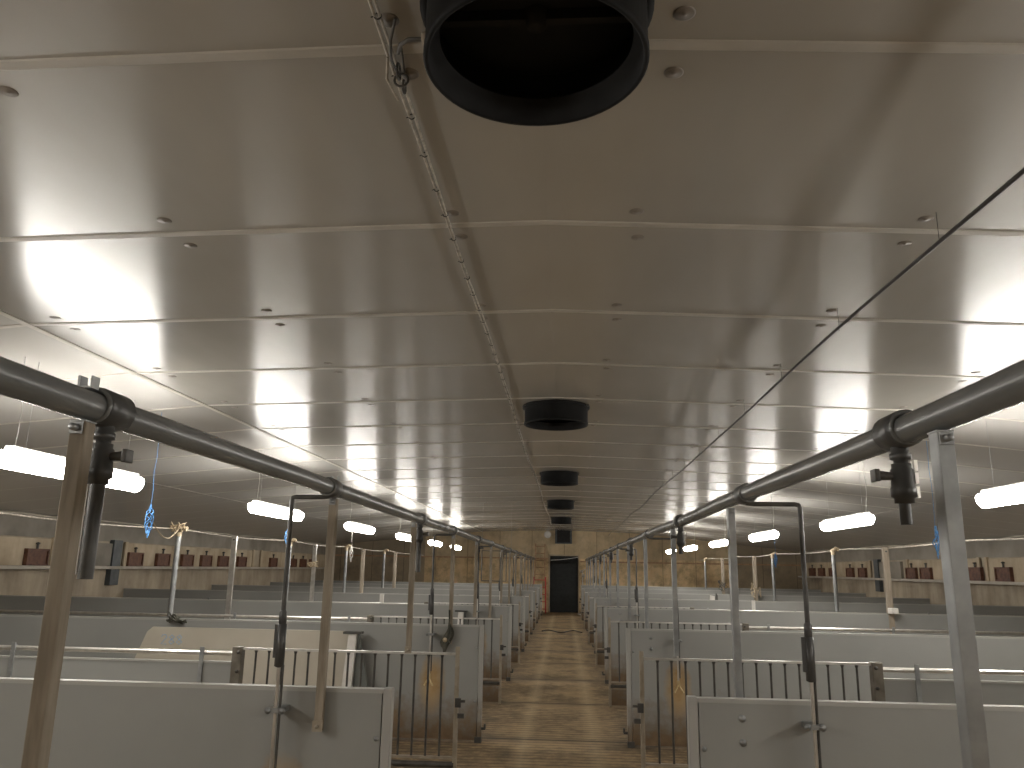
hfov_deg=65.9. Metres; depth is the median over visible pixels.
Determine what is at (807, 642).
pipe
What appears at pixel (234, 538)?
post
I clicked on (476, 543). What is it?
support
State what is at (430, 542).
lamp
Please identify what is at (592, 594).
wall
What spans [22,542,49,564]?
inlet
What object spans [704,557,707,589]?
post
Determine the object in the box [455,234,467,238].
washer
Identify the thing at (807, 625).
socket
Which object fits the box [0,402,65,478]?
lamp
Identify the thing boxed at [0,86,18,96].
washer
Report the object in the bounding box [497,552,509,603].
pipe
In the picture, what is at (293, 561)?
inlet
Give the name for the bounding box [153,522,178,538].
rope
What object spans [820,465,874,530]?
lamp
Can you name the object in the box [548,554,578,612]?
door
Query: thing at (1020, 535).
pipe
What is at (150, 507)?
twine
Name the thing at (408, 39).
ceiling hook
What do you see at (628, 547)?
support
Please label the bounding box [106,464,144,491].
lamp
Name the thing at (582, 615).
wall
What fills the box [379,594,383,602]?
strip
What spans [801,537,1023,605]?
wall
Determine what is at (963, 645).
support
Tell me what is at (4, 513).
feed line
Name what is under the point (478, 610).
pipe
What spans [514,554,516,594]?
support
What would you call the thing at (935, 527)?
twine
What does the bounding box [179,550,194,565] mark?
inlet
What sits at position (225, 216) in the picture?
ceiling
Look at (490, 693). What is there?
wall
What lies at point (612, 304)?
washer
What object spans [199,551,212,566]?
inlet
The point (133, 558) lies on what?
inlet
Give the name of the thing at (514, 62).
ceiling vent
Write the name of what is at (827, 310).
washer
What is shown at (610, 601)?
support
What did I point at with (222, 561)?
inlet
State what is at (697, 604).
wall
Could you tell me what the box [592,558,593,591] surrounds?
support
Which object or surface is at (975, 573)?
inlet
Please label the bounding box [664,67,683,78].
washer
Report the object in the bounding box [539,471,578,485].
duct
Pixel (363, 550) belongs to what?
post
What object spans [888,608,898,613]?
block
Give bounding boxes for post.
[167,525,188,617]
[224,536,237,618]
[287,538,296,600]
[309,544,316,600]
[342,544,351,592]
[359,549,365,592]
[381,549,388,587]
[392,552,396,587]
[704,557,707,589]
[721,558,724,593]
[752,556,757,600]
[771,552,776,600]
[831,547,838,611]
[881,547,895,633]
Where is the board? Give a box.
[135,627,348,685]
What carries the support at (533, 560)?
attached to the supply pipe at (104, 407)
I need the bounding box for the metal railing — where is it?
[0,642,1023,767]
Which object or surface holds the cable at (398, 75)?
attached to the ceiling
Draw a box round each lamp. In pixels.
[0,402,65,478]
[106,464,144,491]
[248,451,303,520]
[344,485,374,533]
[395,524,410,540]
[428,537,441,546]
[683,531,696,550]
[709,513,727,547]
[749,501,778,541]
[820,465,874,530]
[975,424,1023,507]
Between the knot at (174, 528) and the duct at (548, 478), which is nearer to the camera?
the knot at (174, 528)
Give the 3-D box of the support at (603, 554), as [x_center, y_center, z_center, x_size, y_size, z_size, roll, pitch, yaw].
[1.800,4.263,15.391,0.036,1.844,0.061,0,-13,4]
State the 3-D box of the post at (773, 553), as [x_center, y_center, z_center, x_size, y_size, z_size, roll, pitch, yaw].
[5.717,4.648,17.079,0.144,1.993,0.076,0,-13,4]
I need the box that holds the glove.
[440,610,453,651]
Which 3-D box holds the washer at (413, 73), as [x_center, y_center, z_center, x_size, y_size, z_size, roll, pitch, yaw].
[-0.299,-0.899,2.295,0.058,0.005,0.058,0,-13,4]
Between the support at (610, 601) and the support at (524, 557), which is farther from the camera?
the support at (524, 557)
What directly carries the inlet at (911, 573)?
attached to the wall at (988, 555)
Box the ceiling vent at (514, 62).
[420,0,654,125]
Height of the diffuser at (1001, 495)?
0.118 m
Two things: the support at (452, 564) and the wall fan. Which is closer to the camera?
the support at (452, 564)
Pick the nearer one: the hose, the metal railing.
the metal railing
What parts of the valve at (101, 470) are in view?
handle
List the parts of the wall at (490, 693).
block post, rail, rail, post, post, rail, block post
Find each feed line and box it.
[0,512,423,555]
[710,538,1023,558]
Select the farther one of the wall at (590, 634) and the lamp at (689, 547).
the lamp at (689, 547)
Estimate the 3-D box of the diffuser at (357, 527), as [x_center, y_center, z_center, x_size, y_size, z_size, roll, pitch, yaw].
[-2.589,2.475,13.485,0.144,0.118,1.540,0,-13,4]
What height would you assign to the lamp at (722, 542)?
0.714 m
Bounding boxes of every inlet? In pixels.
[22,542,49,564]
[126,547,143,565]
[154,549,170,565]
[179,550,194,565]
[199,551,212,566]
[217,552,228,566]
[236,553,246,566]
[268,554,277,566]
[290,555,296,566]
[299,556,306,566]
[809,565,815,575]
[818,565,825,575]
[828,565,836,576]
[845,564,854,576]
[857,564,867,577]
[905,563,918,578]
[919,563,932,578]
[968,562,984,580]
[994,561,1014,581]
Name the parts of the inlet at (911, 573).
frame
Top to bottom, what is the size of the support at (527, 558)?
1.000 m
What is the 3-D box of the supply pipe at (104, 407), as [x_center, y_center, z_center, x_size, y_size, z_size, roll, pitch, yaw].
[-0.230,2.589,12.634,0.088,0.088,33.501,0,-13,4]
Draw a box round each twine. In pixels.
[144,414,161,537]
[349,531,353,561]
[774,539,776,567]
[926,441,939,558]
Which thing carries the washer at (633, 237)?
in the ceiling
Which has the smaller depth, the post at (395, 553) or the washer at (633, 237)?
the washer at (633, 237)
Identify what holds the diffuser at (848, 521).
attached to the lamp at (859, 519)
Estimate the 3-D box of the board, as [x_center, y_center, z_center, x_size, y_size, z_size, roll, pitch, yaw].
[-2.655,2.759,7.424,2.329,0.885,0.031,0,-13,4]
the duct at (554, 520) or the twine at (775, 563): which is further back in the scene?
the duct at (554, 520)
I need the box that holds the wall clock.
[544,530,550,537]
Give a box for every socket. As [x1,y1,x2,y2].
[278,610,286,623]
[804,622,812,636]
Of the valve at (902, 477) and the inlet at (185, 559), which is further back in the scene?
the inlet at (185, 559)
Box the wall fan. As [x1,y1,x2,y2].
[555,530,571,543]
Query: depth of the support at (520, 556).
19.32 m
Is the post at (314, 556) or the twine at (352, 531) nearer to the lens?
the twine at (352, 531)
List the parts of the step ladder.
rail, rail, rail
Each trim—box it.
[0,510,325,544]
[0,565,323,568]
[798,576,1023,584]
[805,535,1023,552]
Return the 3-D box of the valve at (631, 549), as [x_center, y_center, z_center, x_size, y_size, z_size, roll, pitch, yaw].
[1.404,2.008,9.420,0.104,0.185,0.058,0,-13,4]
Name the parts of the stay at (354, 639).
plate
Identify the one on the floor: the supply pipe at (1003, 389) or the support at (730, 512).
the support at (730, 512)
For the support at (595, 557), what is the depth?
19.43 m
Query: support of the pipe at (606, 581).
attached to the supply pipe at (1003, 389)
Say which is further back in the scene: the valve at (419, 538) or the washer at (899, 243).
the valve at (419, 538)
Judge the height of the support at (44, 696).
0.979 m
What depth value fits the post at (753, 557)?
18.84 m
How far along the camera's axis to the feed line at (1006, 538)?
11.00 m
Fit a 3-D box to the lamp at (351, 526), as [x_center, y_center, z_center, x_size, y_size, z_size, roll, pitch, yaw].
[-2.583,2.178,13.554,0.144,0.728,1.540,0,-13,4]
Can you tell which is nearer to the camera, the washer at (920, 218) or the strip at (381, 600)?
the washer at (920, 218)
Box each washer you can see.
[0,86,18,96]
[157,218,171,223]
[183,243,196,247]
[377,13,398,27]
[401,68,418,79]
[447,210,459,216]
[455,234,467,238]
[611,303,621,306]
[629,208,643,214]
[631,235,643,239]
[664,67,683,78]
[673,6,695,20]
[826,309,836,312]
[897,241,911,245]
[918,216,933,221]
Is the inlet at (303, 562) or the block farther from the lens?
the inlet at (303, 562)
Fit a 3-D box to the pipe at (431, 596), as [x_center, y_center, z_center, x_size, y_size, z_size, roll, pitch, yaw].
[-0.686,2.100,7.412,0.224,1.374,0.125,0,-13,4]
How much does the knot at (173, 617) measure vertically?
0.116 m
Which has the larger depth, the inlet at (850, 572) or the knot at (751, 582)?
the inlet at (850, 572)
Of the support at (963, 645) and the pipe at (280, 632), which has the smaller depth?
the support at (963, 645)
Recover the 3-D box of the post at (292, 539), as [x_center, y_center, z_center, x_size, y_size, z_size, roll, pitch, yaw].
[-3.813,3.633,13.439,0.144,1.993,0.076,0,-13,4]
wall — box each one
[0,514,325,596]
[0,595,1023,683]
[0,610,1023,706]
[0,614,1023,747]
[0,677,1023,767]
[72,596,1002,665]
[123,588,1023,653]
[211,584,929,634]
[270,582,865,622]
[315,580,820,614]
[333,530,802,612]
[456,594,844,643]
[533,590,587,629]
[538,586,583,619]
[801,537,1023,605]
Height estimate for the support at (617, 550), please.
1.844 m
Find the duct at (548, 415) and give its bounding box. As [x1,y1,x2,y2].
[523,400,589,430]
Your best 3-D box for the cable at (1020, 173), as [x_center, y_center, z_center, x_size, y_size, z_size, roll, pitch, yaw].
[2.368,1.772,13.096,0.037,0.144,32.561,0,-13,4]
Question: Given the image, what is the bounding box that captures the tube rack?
[481,525,511,581]
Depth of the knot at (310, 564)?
14.86 m
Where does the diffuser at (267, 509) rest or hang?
attached to the lamp at (256, 507)
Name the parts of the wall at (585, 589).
trim, trim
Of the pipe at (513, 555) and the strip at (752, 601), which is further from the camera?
the pipe at (513, 555)
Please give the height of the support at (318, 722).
1.101 m
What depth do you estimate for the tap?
28.97 m
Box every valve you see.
[75,426,133,578]
[415,524,428,571]
[478,542,483,570]
[607,552,613,562]
[625,545,633,559]
[670,527,685,553]
[870,447,920,524]
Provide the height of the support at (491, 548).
1.000 m
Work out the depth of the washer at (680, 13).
2.02 m
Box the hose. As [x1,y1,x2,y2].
[542,630,581,632]
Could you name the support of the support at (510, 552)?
attached to the supply pipe at (104, 407)
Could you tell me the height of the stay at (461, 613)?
0.900 m
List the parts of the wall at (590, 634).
post, post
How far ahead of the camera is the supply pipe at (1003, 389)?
1.86 m
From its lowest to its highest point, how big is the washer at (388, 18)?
0.005 m
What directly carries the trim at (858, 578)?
attached to the wall at (988, 555)
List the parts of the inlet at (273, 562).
frame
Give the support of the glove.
hanging from the wall at (892, 650)
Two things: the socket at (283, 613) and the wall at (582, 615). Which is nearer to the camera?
the socket at (283, 613)
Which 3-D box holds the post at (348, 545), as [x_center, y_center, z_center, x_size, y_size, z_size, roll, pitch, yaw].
[-3.580,4.460,16.970,0.144,1.993,0.076,0,-13,4]
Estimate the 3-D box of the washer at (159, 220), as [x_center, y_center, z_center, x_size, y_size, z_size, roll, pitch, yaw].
[-1.419,-0.665,3.225,0.058,0.005,0.058,0,-13,4]
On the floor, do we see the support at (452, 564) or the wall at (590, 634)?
the wall at (590, 634)
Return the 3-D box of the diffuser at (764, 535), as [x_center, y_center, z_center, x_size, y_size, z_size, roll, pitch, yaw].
[4.387,2.671,13.803,0.144,0.118,1.540,0,-13,4]
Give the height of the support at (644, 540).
1.844 m
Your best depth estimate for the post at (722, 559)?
22.65 m
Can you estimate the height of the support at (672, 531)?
0.872 m
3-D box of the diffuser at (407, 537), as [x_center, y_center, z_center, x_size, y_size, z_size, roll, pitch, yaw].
[-2.333,3.385,17.371,0.144,0.118,1.540,0,-13,4]
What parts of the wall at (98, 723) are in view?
trim, trim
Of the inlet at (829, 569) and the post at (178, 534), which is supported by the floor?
the post at (178, 534)
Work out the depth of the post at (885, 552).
11.10 m
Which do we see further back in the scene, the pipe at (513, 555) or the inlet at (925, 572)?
the pipe at (513, 555)
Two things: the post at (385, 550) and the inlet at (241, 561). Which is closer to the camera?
the post at (385, 550)
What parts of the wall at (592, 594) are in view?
trim, trim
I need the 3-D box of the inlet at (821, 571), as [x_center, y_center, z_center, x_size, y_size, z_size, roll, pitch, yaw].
[10.295,6.200,26.275,0.075,0.380,0.560,0,-13,4]
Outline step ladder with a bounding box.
[534,543,545,612]
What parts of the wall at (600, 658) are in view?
rail, post, post, rail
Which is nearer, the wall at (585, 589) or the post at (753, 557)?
the post at (753, 557)
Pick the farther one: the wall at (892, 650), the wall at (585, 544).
the wall at (585, 544)
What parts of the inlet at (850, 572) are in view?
frame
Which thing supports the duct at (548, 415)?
attached to the ceiling
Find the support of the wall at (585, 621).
on the floor
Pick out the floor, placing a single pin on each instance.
(554, 711)
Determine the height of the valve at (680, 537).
0.185 m
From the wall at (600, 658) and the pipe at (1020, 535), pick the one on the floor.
the wall at (600, 658)
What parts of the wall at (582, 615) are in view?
post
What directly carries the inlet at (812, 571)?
attached to the wall at (988, 555)
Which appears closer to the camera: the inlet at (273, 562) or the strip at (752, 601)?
the strip at (752, 601)
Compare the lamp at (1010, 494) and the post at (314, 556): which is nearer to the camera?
the lamp at (1010, 494)
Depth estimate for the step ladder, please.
28.85 m
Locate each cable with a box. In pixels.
[368,0,551,524]
[608,167,1023,535]
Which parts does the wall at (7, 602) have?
trim, trim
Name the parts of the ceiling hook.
hook arm, knob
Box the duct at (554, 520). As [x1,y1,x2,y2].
[551,517,571,523]
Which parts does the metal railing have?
trim, panel, block post, rail, rail, post, post, rail, rail, block post, trim, panel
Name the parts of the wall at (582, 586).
trim, trim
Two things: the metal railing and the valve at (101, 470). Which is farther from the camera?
the metal railing
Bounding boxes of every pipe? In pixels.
[0,356,535,559]
[264,495,330,767]
[423,534,452,685]
[476,546,489,624]
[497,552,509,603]
[511,555,519,595]
[585,359,1023,560]
[597,557,608,597]
[620,548,639,627]
[650,537,683,692]
[745,502,825,767]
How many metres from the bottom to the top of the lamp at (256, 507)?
0.728 m
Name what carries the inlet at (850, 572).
attached to the wall at (988, 555)
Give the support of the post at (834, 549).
on the floor
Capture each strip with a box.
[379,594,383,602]
[751,600,755,610]
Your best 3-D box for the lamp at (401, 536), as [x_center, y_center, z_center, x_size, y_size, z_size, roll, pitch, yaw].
[-2.328,3.088,17.440,0.144,0.728,1.540,0,-13,4]
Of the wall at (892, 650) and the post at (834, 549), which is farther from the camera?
the post at (834, 549)
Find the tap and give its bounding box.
[580,569,584,584]
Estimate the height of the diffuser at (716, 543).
0.118 m
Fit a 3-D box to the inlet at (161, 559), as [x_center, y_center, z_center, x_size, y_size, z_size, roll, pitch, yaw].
[-7.629,3.787,17.265,0.075,0.380,0.560,0,-13,4]
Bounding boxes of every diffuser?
[0,450,144,491]
[248,503,303,520]
[344,523,374,533]
[395,534,410,540]
[683,546,696,550]
[709,540,727,547]
[749,531,778,541]
[820,515,874,530]
[975,486,1023,507]
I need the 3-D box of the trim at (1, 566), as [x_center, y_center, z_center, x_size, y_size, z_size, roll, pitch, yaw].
[-7.872,3.060,13.181,0.160,0.055,34.000,0,-13,4]
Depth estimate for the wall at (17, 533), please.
16.49 m
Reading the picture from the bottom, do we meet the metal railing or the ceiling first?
the metal railing
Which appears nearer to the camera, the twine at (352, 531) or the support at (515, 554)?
the twine at (352, 531)
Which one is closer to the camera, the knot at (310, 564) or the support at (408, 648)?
the support at (408, 648)
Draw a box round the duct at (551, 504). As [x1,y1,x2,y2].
[547,500,574,509]
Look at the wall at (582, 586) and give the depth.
27.01 m
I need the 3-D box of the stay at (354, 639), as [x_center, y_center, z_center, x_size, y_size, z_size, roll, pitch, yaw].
[-1.409,2.744,7.251,0.360,0.900,0.100,0,-13,4]
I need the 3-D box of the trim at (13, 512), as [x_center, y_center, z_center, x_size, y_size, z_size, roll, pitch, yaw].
[-7.877,2.224,13.376,0.044,0.113,33.802,0,-13,4]
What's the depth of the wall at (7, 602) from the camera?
11.24 m
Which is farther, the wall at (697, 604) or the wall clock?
the wall clock
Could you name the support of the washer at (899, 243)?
in the ceiling
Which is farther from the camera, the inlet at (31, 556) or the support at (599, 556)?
the support at (599, 556)
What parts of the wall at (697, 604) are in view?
trim, trim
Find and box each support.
[21,375,99,767]
[312,476,339,731]
[405,523,416,653]
[448,535,455,643]
[473,542,477,616]
[488,547,492,617]
[500,550,502,602]
[508,552,510,603]
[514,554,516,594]
[519,556,521,595]
[524,557,525,589]
[527,558,528,590]
[532,560,533,586]
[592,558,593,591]
[595,557,596,591]
[599,556,600,596]
[603,554,604,597]
[609,552,611,604]
[616,549,618,607]
[627,545,630,619]
[643,539,648,628]
[670,529,678,655]
[726,508,743,697]
[927,430,989,767]
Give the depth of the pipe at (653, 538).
7.16 m
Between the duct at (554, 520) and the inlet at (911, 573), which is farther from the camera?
the duct at (554, 520)
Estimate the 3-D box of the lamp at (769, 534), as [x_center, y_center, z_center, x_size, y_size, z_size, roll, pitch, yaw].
[4.392,2.380,13.870,0.144,0.714,1.540,0,-13,4]
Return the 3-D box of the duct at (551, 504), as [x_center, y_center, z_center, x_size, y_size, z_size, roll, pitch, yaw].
[1.024,2.542,16.627,0.594,0.170,0.594,0,-13,4]
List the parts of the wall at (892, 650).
trim, trim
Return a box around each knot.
[166,612,186,623]
[169,522,186,531]
[307,561,317,566]
[718,580,727,590]
[751,582,760,597]
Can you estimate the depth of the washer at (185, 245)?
3.47 m
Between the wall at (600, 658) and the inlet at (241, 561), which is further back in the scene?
the inlet at (241, 561)
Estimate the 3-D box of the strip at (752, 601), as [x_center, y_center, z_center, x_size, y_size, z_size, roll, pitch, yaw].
[3.422,3.139,11.194,0.050,0.140,0.016,0,-13,4]
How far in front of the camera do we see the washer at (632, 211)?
3.15 m
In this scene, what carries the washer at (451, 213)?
in the ceiling
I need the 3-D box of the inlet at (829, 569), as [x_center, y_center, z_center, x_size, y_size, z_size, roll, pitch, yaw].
[10.224,5.950,25.206,0.075,0.380,0.560,0,-13,4]
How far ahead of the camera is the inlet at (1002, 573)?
15.34 m
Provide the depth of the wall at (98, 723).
3.44 m
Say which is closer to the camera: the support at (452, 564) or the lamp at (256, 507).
the support at (452, 564)
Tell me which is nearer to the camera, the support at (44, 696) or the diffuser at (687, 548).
the support at (44, 696)
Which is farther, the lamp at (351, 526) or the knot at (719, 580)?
the knot at (719, 580)
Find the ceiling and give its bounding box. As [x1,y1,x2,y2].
[0,0,1023,551]
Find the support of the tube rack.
hanging from the ceiling
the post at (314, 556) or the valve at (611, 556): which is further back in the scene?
the post at (314, 556)
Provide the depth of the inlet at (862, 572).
22.64 m
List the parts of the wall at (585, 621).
post, post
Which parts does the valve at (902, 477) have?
handle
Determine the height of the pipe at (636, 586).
1.375 m
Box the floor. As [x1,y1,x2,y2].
[391,612,687,767]
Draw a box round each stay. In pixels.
[342,631,367,686]
[455,610,467,624]
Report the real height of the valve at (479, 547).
0.345 m
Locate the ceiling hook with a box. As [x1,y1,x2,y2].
[396,32,424,54]
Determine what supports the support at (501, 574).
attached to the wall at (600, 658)
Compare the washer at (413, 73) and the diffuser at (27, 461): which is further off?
the diffuser at (27, 461)

